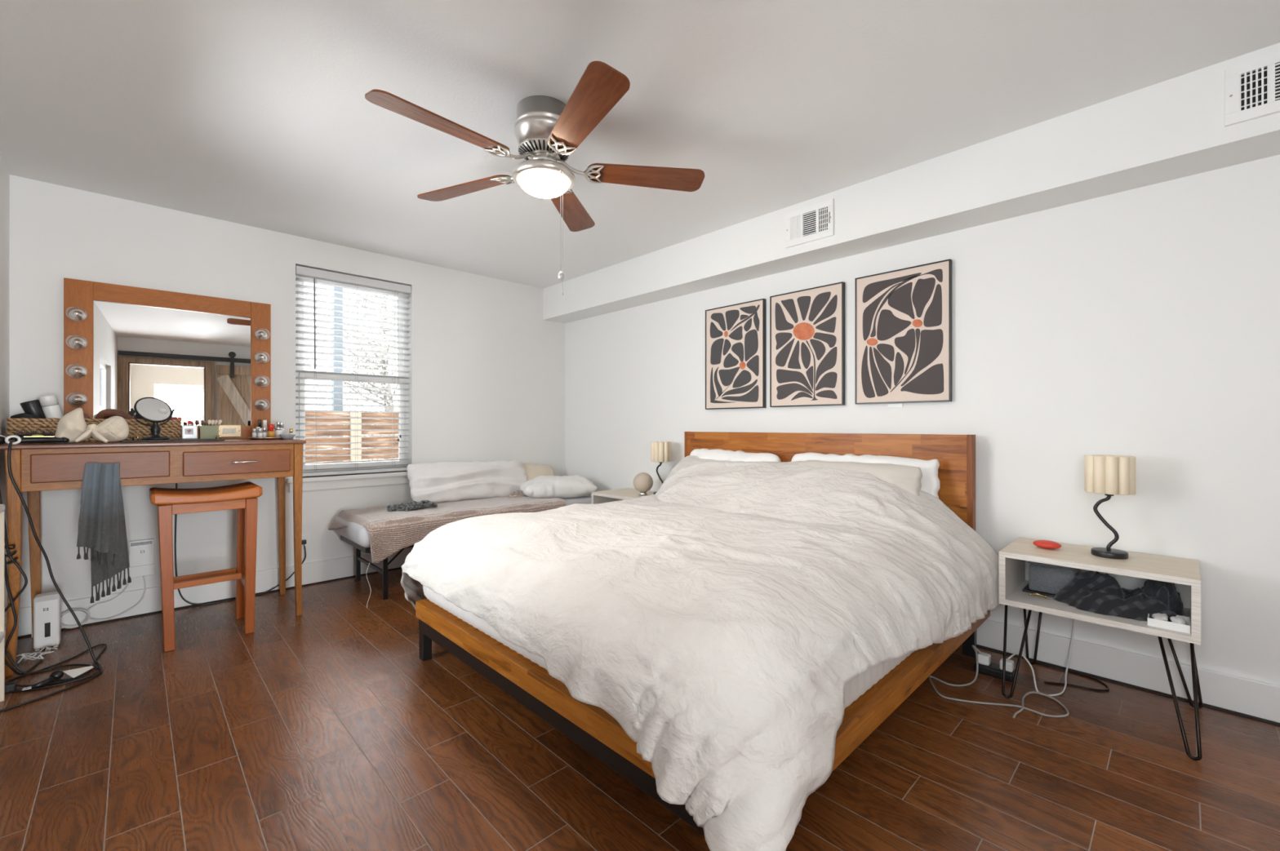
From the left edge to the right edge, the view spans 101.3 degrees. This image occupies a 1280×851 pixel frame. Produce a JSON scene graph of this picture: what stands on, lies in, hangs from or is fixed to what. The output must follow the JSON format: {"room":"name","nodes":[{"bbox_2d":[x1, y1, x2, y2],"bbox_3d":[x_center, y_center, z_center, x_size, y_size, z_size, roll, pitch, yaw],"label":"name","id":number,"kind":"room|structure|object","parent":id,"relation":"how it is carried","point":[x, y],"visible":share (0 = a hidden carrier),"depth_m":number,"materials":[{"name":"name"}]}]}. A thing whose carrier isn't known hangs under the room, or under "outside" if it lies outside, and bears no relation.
{"room":"bedroom","nodes":[
{"label":"bedroom","id":0,"kind":"room"},
{"bbox_2d":[0,155,9,617],"bbox_3d":[-1.236,-0.099,0.506,0.140,2.440,6.125,0,0,-44],"label":"wall","id":1,"kind":"structure","parent":0,"point":[4,175],"depth_m":2.63,"materials":[{"name":"white paint"}]},
{"bbox_2d":[9,174,564,635],"bbox_3d":[-2.079,-0.099,4.047,3.847,2.440,0.140,0,0,-44],"label":"wall","id":2,"kind":"structure","parent":0,"point":[486,369],"depth_m":3.54,"materials":[{"name":"white paint"}]},
{"bbox_2d":[128,538,154,577],"bbox_3d":[-2.939,0.782,3.096,0.110,0.214,0.031,0,0,-44],"label":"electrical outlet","id":3,"kind":"object","parent":2,"relation":"attached to","point":[141,553],"visible":0.87,"depth_m":3.08,"materials":[{"name":"white plastic"}]},
{"bbox_2d":[63,278,271,439],"bbox_3d":[-2.789,-0.362,3.164,0.934,0.894,0.106,0,0,-43],"label":"vanity mirror","id":4,"kind":"object","parent":2,"relation":"attached to","point":[206,357],"visible":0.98,"depth_m":3.17,"materials":[{"name":"brown wood"}]},
{"bbox_2d":[68,393,86,406],"bbox_3d":[-3.098,-0.142,2.887,0.070,0.070,0.047,0,0,-43],"label":"socket","id":5,"kind":"object","parent":4,"relation":"attached to","point":[74,399],"depth_m":2.89,"materials":[{"name":"silver metal"}]},
{"bbox_2d":[68,365,86,377],"bbox_3d":[-3.098,-0.298,2.887,0.070,0.070,0.047,0,0,-43],"label":"socket","id":6,"kind":"object","parent":4,"relation":"attached to","point":[74,371],"depth_m":2.89,"materials":[{"name":"silver metal"}]},
{"bbox_2d":[68,337,86,349],"bbox_3d":[-3.098,-0.457,2.887,0.070,0.070,0.047,0,0,-43],"label":"socket","id":7,"kind":"object","parent":4,"relation":"attached to","point":[74,343],"depth_m":2.89,"materials":[{"name":"silver metal"}]},
{"bbox_2d":[68,308,86,320],"bbox_3d":[-3.098,-0.612,2.887,0.070,0.070,0.047,0,0,-43],"label":"socket","id":8,"kind":"object","parent":4,"relation":"attached to","point":[74,314],"depth_m":2.89,"materials":[{"name":"silver metal"}]},
{"bbox_2d":[93,300,250,426],"bbox_3d":[-2.817,-0.352,3.199,0.724,0.715,0.012,0,0,-43],"label":"mirror glass","id":9,"kind":"object","parent":4,"relation":"on","point":[196,361],"depth_m":3.19,"materials":[{"name":"silver mirror"}]},
{"bbox_2d":[217,425,240,437],"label":"outlet plate","id":10,"kind":"object","parent":4,"relation":"attached to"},
{"bbox_2d":[222,428,235,434],"bbox_3d":[-2.621,0.035,3.350,0.066,0.034,0.003,0,0,-43],"label":"outlet","id":11,"kind":"object","parent":4,"relation":"attached to","point":[225,431],"depth_m":3.35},
{"bbox_2d":[254,400,267,410],"bbox_3d":[-2.486,-0.137,3.448,0.070,0.070,0.047,0,0,-43],"label":"socket","id":12,"kind":"object","parent":4,"relation":"attached to","point":[260,405],"depth_m":3.45,"materials":[{"name":"silver metal"}]},
{"bbox_2d":[254,376,267,386],"bbox_3d":[-2.486,-0.290,3.448,0.070,0.070,0.047,0,0,-43],"label":"socket","id":13,"kind":"object","parent":4,"relation":"attached to","point":[260,381],"depth_m":3.45,"materials":[{"name":"silver metal"}]},
{"bbox_2d":[254,352,267,363],"bbox_3d":[-2.486,-0.446,3.448,0.070,0.070,0.047,0,0,-43],"label":"socket","id":14,"kind":"object","parent":4,"relation":"attached to","point":[260,357],"depth_m":3.45,"materials":[{"name":"silver metal"}]},
{"bbox_2d":[254,329,267,340],"bbox_3d":[-2.486,-0.599,3.448,0.070,0.070,0.047,0,0,-43],"label":"socket","id":15,"kind":"object","parent":4,"relation":"attached to","point":[260,335],"depth_m":3.45,"materials":[{"name":"silver metal"}]},
{"bbox_2d":[174,514,177,577],"bbox_3d":[-2.817,0.724,3.182,0.045,0.376,0.007,0,0,45],"label":"cord","id":16,"kind":"object","parent":2,"relation":"attached to","point":[175,515],"depth_m":3.19,"materials":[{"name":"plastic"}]},
{"bbox_2d":[177,589,235,605],"bbox_3d":[-2.712,1.056,3.289,0.045,0.127,0.276,0,0,45],"label":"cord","id":17,"kind":"object","parent":2,"relation":"attached to","point":[179,591],"depth_m":3.25,"materials":[{"name":"black plastic"}]},
{"bbox_2d":[17,547,413,636],"bbox_3d":[-2.024,1.040,3.990,3.531,0.146,0.018,0,0,-44],"label":"baseboard","id":18,"kind":"structure","parent":2,"relation":"attached to","point":[266,580],"depth_m":3.27,"materials":[{"name":"white paint"}]},
{"bbox_2d":[302,534,309,564],"bbox_3d":[-2.341,0.859,3.666,0.045,0.194,0.039,0,0,45],"label":"wall outlet","id":19,"kind":"object","parent":2,"relation":"attached to","point":[305,544],"depth_m":3.68,"materials":[{"name":"white plastic"}]},
{"bbox_2d":[286,275,409,492],"bbox_3d":[-2.139,-0.334,3.949,0.897,1.585,0.172,0,0,-44],"label":"window","id":20,"kind":"structure","parent":2,"relation":"in","point":[312,483],"depth_m":3.93,"materials":[{"name":"white paint"}]},
{"bbox_2d":[295,266,411,476],"bbox_3d":[-2.124,-0.378,3.937,0.784,1.475,0.080,0,0,-44],"label":"window blind","id":21,"kind":"object","parent":20,"relation":"attached to","point":[300,271],"visible":0.94,"depth_m":3.92,"materials":[{"name":"white"}]},
{"bbox_2d":[0,0,1279,288],"bbox_3d":[0.869,-1.344,0.996,3.847,0.050,8.625,0,0,-44],"label":"ceiling","id":22,"kind":"structure","parent":0,"point":[257,113],"depth_m":2.06,"materials":[{"name":"white paint"}]},
{"bbox_2d":[364,61,704,295],"bbox_3d":[-0.433,-0.923,2.170,1.290,0.793,1.337,0,0,-44],"label":"ceiling fan","id":23,"kind":"object","parent":22,"relation":"hanging from","point":[548,131],"visible":1,"depth_m":2.11,"materials":[{"name":"wood"}]},
{"bbox_2d":[0,568,1279,850],"bbox_3d":[0.869,1.146,0.996,3.847,0.050,8.625,0,0,-44],"label":"floor","id":24,"kind":"structure","parent":0,"point":[326,727],"depth_m":1.76,"materials":[{"name":"brown wood"}]},
{"bbox_2d":[0,504,4,702],"bbox_3d":[-2.518,0.721,2.003,0.085,0.800,0.340,0,0,-44],"label":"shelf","id":25,"kind":"object","parent":24,"relation":"on","point":[2,506],"visible":1,"depth_m":2.13,"materials":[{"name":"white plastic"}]},
{"bbox_2d":[16,646,57,663],"bbox_3d":[-2.900,1.104,2.522,0.128,0.027,0.128,0,0,12],"label":"cables","id":26,"kind":"object","parent":24,"relation":"on","point":[25,657],"visible":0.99,"depth_m":2.51,"materials":[{"name":"white"}]},
{"bbox_2d":[33,591,61,651],"bbox_3d":[-2.999,0.987,2.655,0.088,0.268,0.083,0,0,-44],"label":"router","id":27,"kind":"object","parent":24,"relation":"on","point":[46,606],"visible":0.87,"depth_m":2.63,"materials":[{"name":"white plastic"}]},
{"bbox_2d":[35,595,57,602],"bbox_3d":[-2.972,0.868,2.627,0.076,0.021,0.003,0,0,-44],"label":"grille","id":28,"kind":"object","parent":27,"relation":"attached to","point":[46,598],"depth_m":2.63,"materials":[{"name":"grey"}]},
{"bbox_2d":[0,435,102,712],"bbox_3d":[-2.579,0.583,2.281,0.342,1.078,0.495,0,0,-44],"label":"cable","id":29,"kind":"object","parent":24,"relation":"on","point":[25,439],"visible":1,"depth_m":2.36,"materials":[{"name":"black plastic"}]},
{"bbox_2d":[4,667,102,693],"bbox_3d":[-2.563,1.104,2.283,0.315,0.034,0.085,0,0,-44],"label":"power strip","id":30,"kind":"object","parent":24,"relation":"on","point":[11,686],"visible":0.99,"depth_m":2.23,"materials":[{"name":"black plastic"}]},
{"bbox_2d":[6,644,106,693],"bbox_3d":[-2.678,1.102,2.405,0.319,0.040,0.468,0,0,-44],"label":"cord","id":31,"kind":"object","parent":24,"relation":"on","point":[74,673],"visible":0.94,"depth_m":2.31,"materials":[{"name":"black plastic"}]},
{"bbox_2d":[61,576,146,628],"bbox_3d":[-3.028,1.000,2.960,0.354,0.228,0.043,0,0,-44],"label":"cable","id":32,"kind":"object","parent":24,"relation":"on","point":[87,617],"visible":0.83,"depth_m":2.92,"materials":[{"name":"white plastic"}]},
{"bbox_2d":[0,439,306,677],"bbox_3d":[-2.590,0.604,2.906,1.217,1.035,0.632,0,0,-44],"label":"table","id":33,"kind":"object","parent":24,"relation":"on","point":[36,468],"visible":0.88,"depth_m":2.71,"materials":[{"name":"brown wood"}]},
{"bbox_2d":[0,435,6,444],"bbox_3d":[-2.846,0.063,2.332,0.046,0.045,0.070,0,0,-44],"label":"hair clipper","id":34,"kind":"object","parent":33,"relation":"on","point":[2,437],"visible":0.9,"depth_m":2.32,"materials":[{"name":"black plastic"}]},
{"bbox_2d":[4,555,44,675],"bbox_3d":[-2.827,0.610,2.393,0.088,1.019,0.258,0,0,-24],"label":"cord","id":35,"kind":"object","parent":33,"relation":"hanging from","point":[7,586],"visible":0.69,"depth_m":2.30,"materials":[{"name":"black plastic"}]},
{"bbox_2d":[9,429,55,443],"bbox_3d":[-2.850,0.051,2.484,0.177,0.067,0.082,0,0,-44],"label":"brush","id":36,"kind":"object","parent":33,"relation":"on","point":[34,434],"visible":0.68,"depth_m":2.47,"materials":[{"name":"black plastic"}]},
{"bbox_2d":[0,491,96,675],"bbox_3d":[-2.678,0.610,2.381,0.333,1.020,0.088,0,0,-29],"label":"hanging cord","id":37,"kind":"object","parent":33,"relation":"hanging from","point":[11,557],"visible":0.85,"depth_m":2.31,"materials":[{"name":"black plastic"}]},
{"bbox_2d":[4,544,17,564],"bbox_3d":[-2.770,0.563,2.294,0.067,0.087,0.035,0,0,-44],"label":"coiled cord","id":38,"kind":"object","parent":37,"relation":"attached to","point":[14,553],"visible":0.73,"depth_m":2.30,"materials":[{"name":"black"}]},
{"bbox_2d":[53,408,128,444],"bbox_3d":[-2.663,-0.001,2.550,0.255,0.172,0.157,0,0,-44],"label":"bow","id":39,"kind":"object","parent":33,"relation":"on","point":[73,426],"visible":1,"depth_m":2.52,"materials":[{"name":"beige fabric"}]},
{"bbox_2d":[6,417,182,442],"bbox_3d":[-2.924,0.024,2.851,0.657,0.125,0.156,0,0,-44],"label":"wicker basket","id":40,"kind":"object","parent":33,"relation":"on","point":[171,429],"visible":0.49,"depth_m":2.79,"materials":[{"name":"wicker"}]},
{"bbox_2d":[10,413,40,418],"bbox_3d":[-3.100,-0.037,2.650,0.105,0.054,0.039,0,0,-29],"label":"tool","id":41,"kind":"object","parent":40,"relation":"in","point":[27,415],"visible":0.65,"depth_m":2.64,"materials":[{"name":"black plastic"}]},
{"bbox_2d":[20,400,49,427],"bbox_3d":[-3.089,-0.046,2.691,0.068,0.176,0.117,0,0,38],"label":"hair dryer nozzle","id":42,"kind":"object","parent":40,"relation":"in","point":[33,407],"visible":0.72,"depth_m":2.66,"materials":[{"name":"black plastic"}]},
{"bbox_2d":[38,395,62,422],"bbox_3d":[-3.041,-0.043,2.724,0.062,0.232,0.110,0,0,38],"label":"spray bottle","id":43,"kind":"object","parent":40,"relation":"in","point":[51,411],"visible":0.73,"depth_m":2.69,"materials":[{"name":"white plastic"}]},
{"bbox_2d":[94,408,134,419],"bbox_3d":[-2.864,-0.050,2.859,0.160,0.081,0.050,0,0,-44],"label":"hairbrush","id":44,"kind":"object","parent":40,"relation":"in","point":[105,413],"visible":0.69,"depth_m":2.84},
{"bbox_2d":[76,462,131,603],"bbox_3d":[-2.540,0.507,2.490,0.183,0.664,0.078,0,0,-44],"label":"scarf","id":45,"kind":"object","parent":33,"relation":"hanging from","point":[102,530],"visible":1,"depth_m":2.48,"materials":[{"name":"grey fabric"}]},
{"bbox_2d":[120,435,225,442],"bbox_3d":[-2.568,0.070,2.893,0.417,0.032,0.240,0,0,-44],"label":"tray","id":46,"kind":"object","parent":33,"relation":"on","point":[220,438],"visible":0.91,"depth_m":2.80,"materials":[{"name":"black plastic"}]},
{"bbox_2d":[130,397,174,439],"bbox_3d":[-2.615,-0.039,2.820,0.129,0.230,0.143,0,0,-16],"label":"makeup mirror","id":47,"kind":"object","parent":46,"relation":"on","point":[156,411],"visible":0.99,"depth_m":2.81,"materials":[{"name":"black plastic"}]},
{"bbox_2d":[159,408,168,413],"bbox_3d":[-2.589,-0.079,2.850,0.021,0.032,0.038,0,0,24],"label":"light","id":48,"kind":"object","parent":47,"relation":"on","point":[162,411],"depth_m":2.85,"materials":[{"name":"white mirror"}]},
{"bbox_2d":[181,420,197,439],"bbox_3d":[-2.546,0.024,2.966,0.068,0.106,0.037,0,0,-44],"label":"perfume bottle","id":49,"kind":"object","parent":46,"relation":"on","point":[189,431],"visible":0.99,"depth_m":2.96,"materials":[{"name":"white glass"}]},
{"bbox_2d":[199,426,218,439],"bbox_3d":[-2.490,0.038,3.031,0.082,0.076,0.070,0,0,-44],"label":"pot","id":50,"kind":"object","parent":46,"relation":"on","point":[206,432],"visible":0.93,"depth_m":3.00,"materials":[{"name":"green ceramic"}]},
{"bbox_2d":[248,436,282,439],"bbox_3d":[-2.299,0.079,3.243,0.200,0.014,0.200,0,0,-44],"label":"mirrored tray","id":51,"kind":"object","parent":33,"relation":"on","point":[267,437],"visible":0.77,"depth_m":3.16,"materials":[{"name":"gold metal"}]},
{"bbox_2d":[257,428,262,437],"bbox_3d":[-2.310,0.048,3.191,0.028,0.063,0.028,0,0,-44],"label":"jar","id":52,"kind":"object","parent":51,"relation":"on","point":[260,434],"visible":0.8,"depth_m":3.18,"materials":[{"name":"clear glass"}]},
{"bbox_2d":[267,424,275,437],"bbox_3d":[-2.269,0.035,3.230,0.040,0.088,0.040,0,0,-44],"label":"jar","id":53,"kind":"object","parent":51,"relation":"on","point":[271,433],"visible":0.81,"depth_m":3.22,"materials":[{"name":"orange glass"}]},
{"bbox_2d":[275,427,281,437],"bbox_3d":[-2.258,0.046,3.276,0.038,0.065,0.037,0,0,-44],"label":"jar","id":54,"kind":"object","parent":51,"relation":"on","point":[277,430],"visible":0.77,"depth_m":3.26,"materials":[{"name":"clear glass"}]},
{"bbox_2d":[279,422,284,434],"bbox_3d":[-2.262,0.029,3.313,0.026,0.100,0.026,0,0,-44],"label":"jar","id":55,"kind":"object","parent":51,"relation":"on","point":[281,424],"visible":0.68,"depth_m":3.31,"materials":[{"name":"clear glass"}]},
{"bbox_2d":[279,434,296,439],"bbox_3d":[-2.186,0.070,3.256,0.092,0.031,0.092,0,0,-44],"label":"dish","id":56,"kind":"object","parent":33,"relation":"on","point":[283,436],"visible":1,"depth_m":3.23,"materials":[{"name":"grey"}]},
{"bbox_2d":[149,481,262,652],"bbox_3d":[-2.336,0.726,2.826,0.443,0.791,0.374,0,0,-44],"label":"stool","id":57,"kind":"object","parent":24,"relation":"on","point":[242,497],"visible":1,"depth_m":2.79,"materials":[{"name":"wood"}]},
{"bbox_2d":[340,535,414,599],"bbox_3d":[-1.245,0.951,4.196,1.920,0.341,0.635,0,0,-44],"label":"frame","id":58,"kind":"object","parent":24,"relation":"on","point":[384,571],"visible":0.24,"depth_m":3.47,"materials":[{"name":"black"}]},
{"bbox_2d":[333,495,591,547],"bbox_3d":[-1.259,0.702,4.182,1.970,0.155,0.665,0,0,-44],"label":"mattress","id":59,"kind":"object","parent":58,"relation":"on","point":[356,533],"visible":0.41,"depth_m":3.44,"materials":[{"name":"grey"}]},
{"bbox_2d":[328,496,566,563],"bbox_3d":[-1.390,0.735,3.992,1.584,0.271,0.648,0,0,-44],"label":"knitted throw","id":60,"kind":"object","parent":59,"relation":"on","point":[389,532],"visible":0.7,"depth_m":3.59,"materials":[{"name":"fabric"}]},
{"bbox_2d":[386,500,437,511],"bbox_3d":[-1.652,0.581,3.792,0.336,0.066,0.184,0,0,-44],"label":"scarf","id":61,"kind":"object","parent":60,"relation":"on","point":[411,505],"visible":0.98,"depth_m":3.74,"materials":[{"name":"fabric"}]},
{"bbox_2d":[406,460,526,503],"bbox_3d":[-1.384,0.458,4.339,1.028,0.335,0.218,0,0,-44],"label":"pillow","id":62,"kind":"object","parent":60,"relation":"on","point":[438,482],"visible":0.92,"depth_m":4.22,"materials":[{"name":"white fabric"}]},
{"bbox_2d":[507,489,528,497],"bbox_3d":[-1.022,0.577,4.463,0.217,0.063,0.119,0,0,-44],"label":"crumpled knit","id":63,"kind":"object","parent":60,"relation":"on","point":[520,493],"visible":0.77,"depth_m":4.41,"materials":[{"name":"fabric"}]},
{"bbox_2d":[522,463,554,481],"bbox_3d":[-0.949,0.491,4.838,0.395,0.296,0.204,0,0,-44],"label":"square cushion","id":64,"kind":"object","parent":59,"relation":"on","point":[534,471],"visible":0.26,"depth_m":4.81,"materials":[{"name":"beige fabric"}]},
{"bbox_2d":[520,475,596,498],"bbox_3d":[-0.720,0.534,4.574,0.632,0.186,0.435,0,0,-22],"label":"pillow","id":65,"kind":"object","parent":59,"relation":"on","point":[575,486],"visible":0.94,"depth_m":4.42,"materials":[{"name":"white fabric"}]},
{"bbox_2d":[591,488,657,504],"bbox_3d":[-0.083,0.830,4.137,0.530,0.581,0.604,0,0,-44],"label":"nightstand","id":66,"kind":"object","parent":24,"relation":"on","point":[611,495],"visible":0.1,"depth_m":4.23,"materials":[{"name":"beige wood"}]},
{"bbox_2d":[633,472,653,496],"bbox_3d":[0.024,0.452,4.062,0.154,0.176,0.154,0,0,-44],"label":"globe lamp","id":67,"kind":"object","parent":66,"relation":"on","point":[642,482],"visible":1,"depth_m":4.01,"materials":[{"name":"beige glass"}]},
{"bbox_2d":[650,441,671,494],"bbox_3d":[0.162,0.333,4.050,0.159,0.415,0.159,0,0,-44],"label":"table lamp","id":68,"kind":"object","parent":66,"relation":"on","point":[660,451],"visible":0.72,"depth_m":3.98,"materials":[{"name":"fabric"}]},
{"bbox_2d":[415,431,990,835],"bbox_3d":[0.315,0.583,2.571,2.062,1.076,1.966,0,0,-44],"label":"king bed","id":69,"kind":"object","parent":24,"relation":"on","point":[591,727],"visible":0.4,"depth_m":2.03,"materials":[{"name":"brown wood"}]},
{"bbox_2d":[422,586,915,708],"bbox_3d":[0.303,0.728,2.536,1.994,0.238,1.902,0,0,-44],"label":"mattress","id":70,"kind":"object","parent":69,"relation":"on","point":[858,686],"visible":0.07,"depth_m":1.81,"materials":[{"name":"white fabric"}]},
{"bbox_2d":[400,455,1002,850],"bbox_3d":[0.180,0.666,2.537,2.064,0.914,2.331,0,0,-44],"label":"duvet","id":71,"kind":"object","parent":70,"relation":"on","point":[723,615],"visible":0.95,"depth_m":1.63,"materials":[{"name":"fabric"}]},
{"bbox_2d":[689,448,781,462],"bbox_3d":[0.599,0.375,3.525,0.217,0.426,0.733,0,0,-44],"label":"bed pillow","id":72,"kind":"object","parent":70,"relation":"on","point":[717,454],"visible":0.16,"depth_m":3.47,"materials":[{"name":"white fabric"}]},
{"bbox_2d":[798,460,922,496],"bbox_3d":[1.127,0.394,2.812,0.212,0.394,0.696,0,0,-44],"label":"bed pillow","id":73,"kind":"object","parent":70,"relation":"on","point":[908,478],"visible":0.23,"depth_m":2.65,"materials":[{"name":"beige fabric"}]},
{"bbox_2d":[791,453,940,497],"bbox_3d":[1.189,0.373,2.906,0.223,0.428,0.840,0,0,-44],"label":"bed pillow","id":74,"kind":"object","parent":70,"relation":"on","point":[930,482],"visible":0.23,"depth_m":2.73,"materials":[{"name":"white fabric"}]},
{"bbox_2d":[973,652,1015,681],"bbox_3d":[1.600,1.081,2.366,0.080,0.080,0.150,0,0,-44],"label":"power strip","id":75,"kind":"object","parent":24,"relation":"on","point":[986,667],"visible":0.8,"depth_m":2.35,"materials":[{"name":"black plastic"}]},
{"bbox_2d":[928,644,1069,719],"bbox_3d":[1.481,1.064,2.189,0.385,0.113,0.479,0,0,-44],"label":"cable","id":76,"kind":"object","parent":24,"relation":"on","point":[1022,708],"visible":1,"depth_m":2.13,"materials":[{"name":"grey plastic"}]},
{"bbox_2d":[1007,619,1075,696],"bbox_3d":[1.822,0.912,2.277,0.363,0.422,0.174,0,0,-10],"label":"charging cord","id":77,"kind":"object","parent":24,"relation":"on","point":[1073,620],"visible":0.85,"depth_m":2.31,"materials":[{"name":"white plastic"}]},
{"bbox_2d":[1025,660,1109,691],"bbox_3d":[1.908,1.117,2.344,0.250,0.007,0.230,0,0,21],"label":"cord","id":78,"kind":"object","parent":24,"relation":"on","point":[1047,682],"visible":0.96,"depth_m":2.27,"materials":[{"name":"black plastic"}]},
{"bbox_2d":[999,537,1202,760],"bbox_3d":[1.853,0.830,2.134,0.530,0.581,0.604,0,0,-44],"label":"nightstand","id":79,"kind":"object","parent":24,"relation":"on","point":[1012,558],"visible":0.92,"depth_m":2.09,"materials":[{"name":"beige wood"}]},
{"bbox_2d":[1032,540,1061,549],"bbox_3d":[1.787,0.522,2.303,0.074,0.035,0.100,0,0,-44],"label":"dish","id":80,"kind":"object","parent":79,"relation":"on","point":[1048,544],"visible":1,"depth_m":2.28,"materials":[{"name":"ceramic"}]},
{"bbox_2d":[1022,560,1079,597],"bbox_3d":[1.836,0.668,2.334,0.175,0.146,0.194,0,0,-44],"label":"storage box","id":81,"kind":"object","parent":79,"relation":"on","point":[1046,580],"visible":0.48,"depth_m":2.29,"materials":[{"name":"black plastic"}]},
{"bbox_2d":[1084,454,1135,559],"bbox_3d":[1.942,0.333,2.171,0.159,0.415,0.159,0,0,-44],"label":"table lamp","id":82,"kind":"object","parent":79,"relation":"on","point":[1110,476],"visible":1,"depth_m":2.13,"materials":[{"name":"fabric"}]},
{"bbox_2d":[1053,571,1177,622],"bbox_3d":[1.906,0.667,2.116,0.222,0.148,0.376,0,0,-44],"label":"cloth","id":83,"kind":"object","parent":79,"relation":"on","point":[1096,593],"visible":0.98,"depth_m":2.07,"materials":[{"name":"fabric"}]},
{"bbox_2d":[1141,579,1183,616],"bbox_3d":[2.080,0.654,2.097,0.198,0.174,0.129,0,0,-44],"label":"clothing","id":84,"kind":"object","parent":79,"relation":"on","point":[1166,593],"visible":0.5,"depth_m":2.05,"materials":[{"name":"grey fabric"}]},
{"bbox_2d":[1147,613,1190,634],"bbox_3d":[1.963,0.722,1.948,0.120,0.038,0.110,0,0,-44],"label":"tray","id":85,"kind":"object","parent":79,"relation":"on","point":[1180,624],"visible":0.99,"depth_m":1.92,"materials":[{"name":"white plastic"}]},
{"bbox_2d":[785,198,834,248],"bbox_3d":[0.981,-1.174,3.057,0.020,0.206,0.302,0,0,-44],"label":"air vent","id":86,"kind":"object","parent":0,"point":[815,222],"visible":1,"depth_m":3.05,"materials":[{"name":"white plastic"}]},
{"bbox_2d":[564,154,1279,685],"bbox_3d":[1.431,-0.099,3.082,0.140,2.440,6.125,0,0,-44],"label":"wall","id":87,"kind":"structure","parent":0,"point":[1143,323],"depth_m":2.37,"materials":[{"name":"white paint"}]},
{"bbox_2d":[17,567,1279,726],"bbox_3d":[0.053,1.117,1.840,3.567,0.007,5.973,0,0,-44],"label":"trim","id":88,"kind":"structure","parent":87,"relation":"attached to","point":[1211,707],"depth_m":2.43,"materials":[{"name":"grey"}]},
{"bbox_2d":[705,298,766,409],"bbox_3d":[0.672,-0.490,3.742,0.031,0.740,0.504,0,0,-44],"label":"framed art print","id":89,"kind":"object","parent":87,"relation":"attached to","point":[735,335],"visible":1,"depth_m":3.71,"materials":[{"name":"black"}]},
{"bbox_2d":[739,361,745,369],"bbox_3d":[0.719,-0.421,3.678,0.001,0.054,0.054,0,0,-44],"label":"flower","id":90,"kind":"object","parent":89,"relation":"on","point":[742,365],"depth_m":3.68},
{"bbox_2d":[769,281,844,407],"bbox_3d":[1.056,-0.494,3.345,0.031,0.742,0.502,0,0,-44],"label":"framed art print","id":91,"kind":"object","parent":87,"relation":"attached to","point":[807,326],"visible":1,"depth_m":3.32,"materials":[{"name":"black"}]},
{"bbox_2d":[793,322,814,340],"bbox_3d":[1.043,-0.600,3.342,0.001,0.113,0.148,0,0,-44],"label":"flower","id":92,"kind":"object","parent":91,"relation":"on","point":[802,331],"depth_m":3.34,"materials":[{"name":"paper"}]},
{"bbox_2d":[888,403,902,408],"bbox_3d":[1.442,-0.113,2.964,0.006,0.024,0.080,0,0,-44],"label":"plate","id":93,"kind":"object","parent":87,"relation":"attached to","point":[890,405],"visible":1,"depth_m":2.96,"materials":[{"name":"white plastic"}]},
{"bbox_2d":[854,258,951,404],"bbox_3d":[1.456,-0.498,2.930,0.031,0.744,0.503,0,0,-44],"label":"framed art print","id":94,"kind":"object","parent":87,"relation":"attached to","point":[903,317],"visible":1,"depth_m":2.91,"materials":[{"name":"black"}]},
{"bbox_2d":[866,337,877,346],"bbox_3d":[1.342,-0.483,3.032,0.001,0.043,0.063,0,0,-44],"label":"flower","id":95,"kind":"object","parent":94,"relation":"on","point":[872,342],"depth_m":3.03,"materials":[{"name":"paper"}]},
{"bbox_2d":[911,319,922,327],"bbox_3d":[1.511,-0.557,2.858,0.001,0.044,0.053,0,0,-44],"label":"flower","id":96,"kind":"object","parent":94,"relation":"on","point":[917,323],"depth_m":2.86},
{"bbox_2d":[542,42,1279,323],"bbox_3d":[1.238,-1.169,2.993,0.260,0.300,5.985,0,0,-44],"label":"soffit","id":97,"kind":"structure","parent":87,"relation":"attached to","point":[1174,128],"depth_m":2.46,"materials":[{"name":"white paint"}]},
{"bbox_2d":[976,619,1279,723],"bbox_3d":[1.325,1.045,3.077,0.018,0.136,5.985,0,0,-44],"label":"baseboard","id":98,"kind":"structure","parent":87,"relation":"attached to","point":[1251,697],"depth_m":2.24,"materials":[{"name":"white paint"}]},
{"bbox_2d":[1224,52,1279,127],"bbox_3d":[2.212,-1.181,1.783,0.020,0.203,0.302,0,0,-44],"label":"air vent","id":99,"kind":"object","parent":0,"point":[1251,88],"visible":1,"depth_m":1.84,"materials":[{"name":"white plastic"}]},
{"label":"outside","id":100,"kind":"structure","parent":0,"visible":0},
{"bbox_2d":[329,457,398,462],"bbox_3d":[-10.528,1.321,13.776,28.000,0.100,25.555,0,0,-44],"label":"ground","id":101,"kind":"structure","parent":100,"point":[395,458],"depth_m":19.45,"materials":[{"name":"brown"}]},
{"bbox_2d":[303,281,326,464],"bbox_3d":[-10.947,-1.904,9.029,9.400,6.350,3.800,0,0,-44],"label":"house","id":102,"kind":"structure","parent":101,"relation":"on","point":[322,312],"depth_m":10.95,"materials":[{"name":"white"}]},
{"bbox_2d":[331,286,342,462],"bbox_3d":[-4.305,-1.104,7.465,0.120,4.750,0.120,0,0,-44],"label":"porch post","id":103,"kind":"object","parent":101,"relation":"on","point":[337,320],"visible":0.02,"depth_m":7.42,"materials":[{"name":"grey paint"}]},
{"bbox_2d":[303,284,398,461],"bbox_3d":[-4.923,-1.420,9.630,2.871,5.399,3.173,0,0,-15],"label":"outdoor view","id":104,"kind":"object","parent":101,"relation":"on","point":[360,341],"visible":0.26,"depth_m":9.38,"materials":[{"name":"grey plant"}]},
{"bbox_2d":[305,412,398,464],"bbox_3d":[-3.578,0.546,6.582,6.400,1.450,0.120,0,0,-44],"label":"fence","id":105,"kind":"object","parent":101,"relation":"on","point":[308,433],"visible":0.12,"depth_m":6.51,"materials":[{"name":"brown"}]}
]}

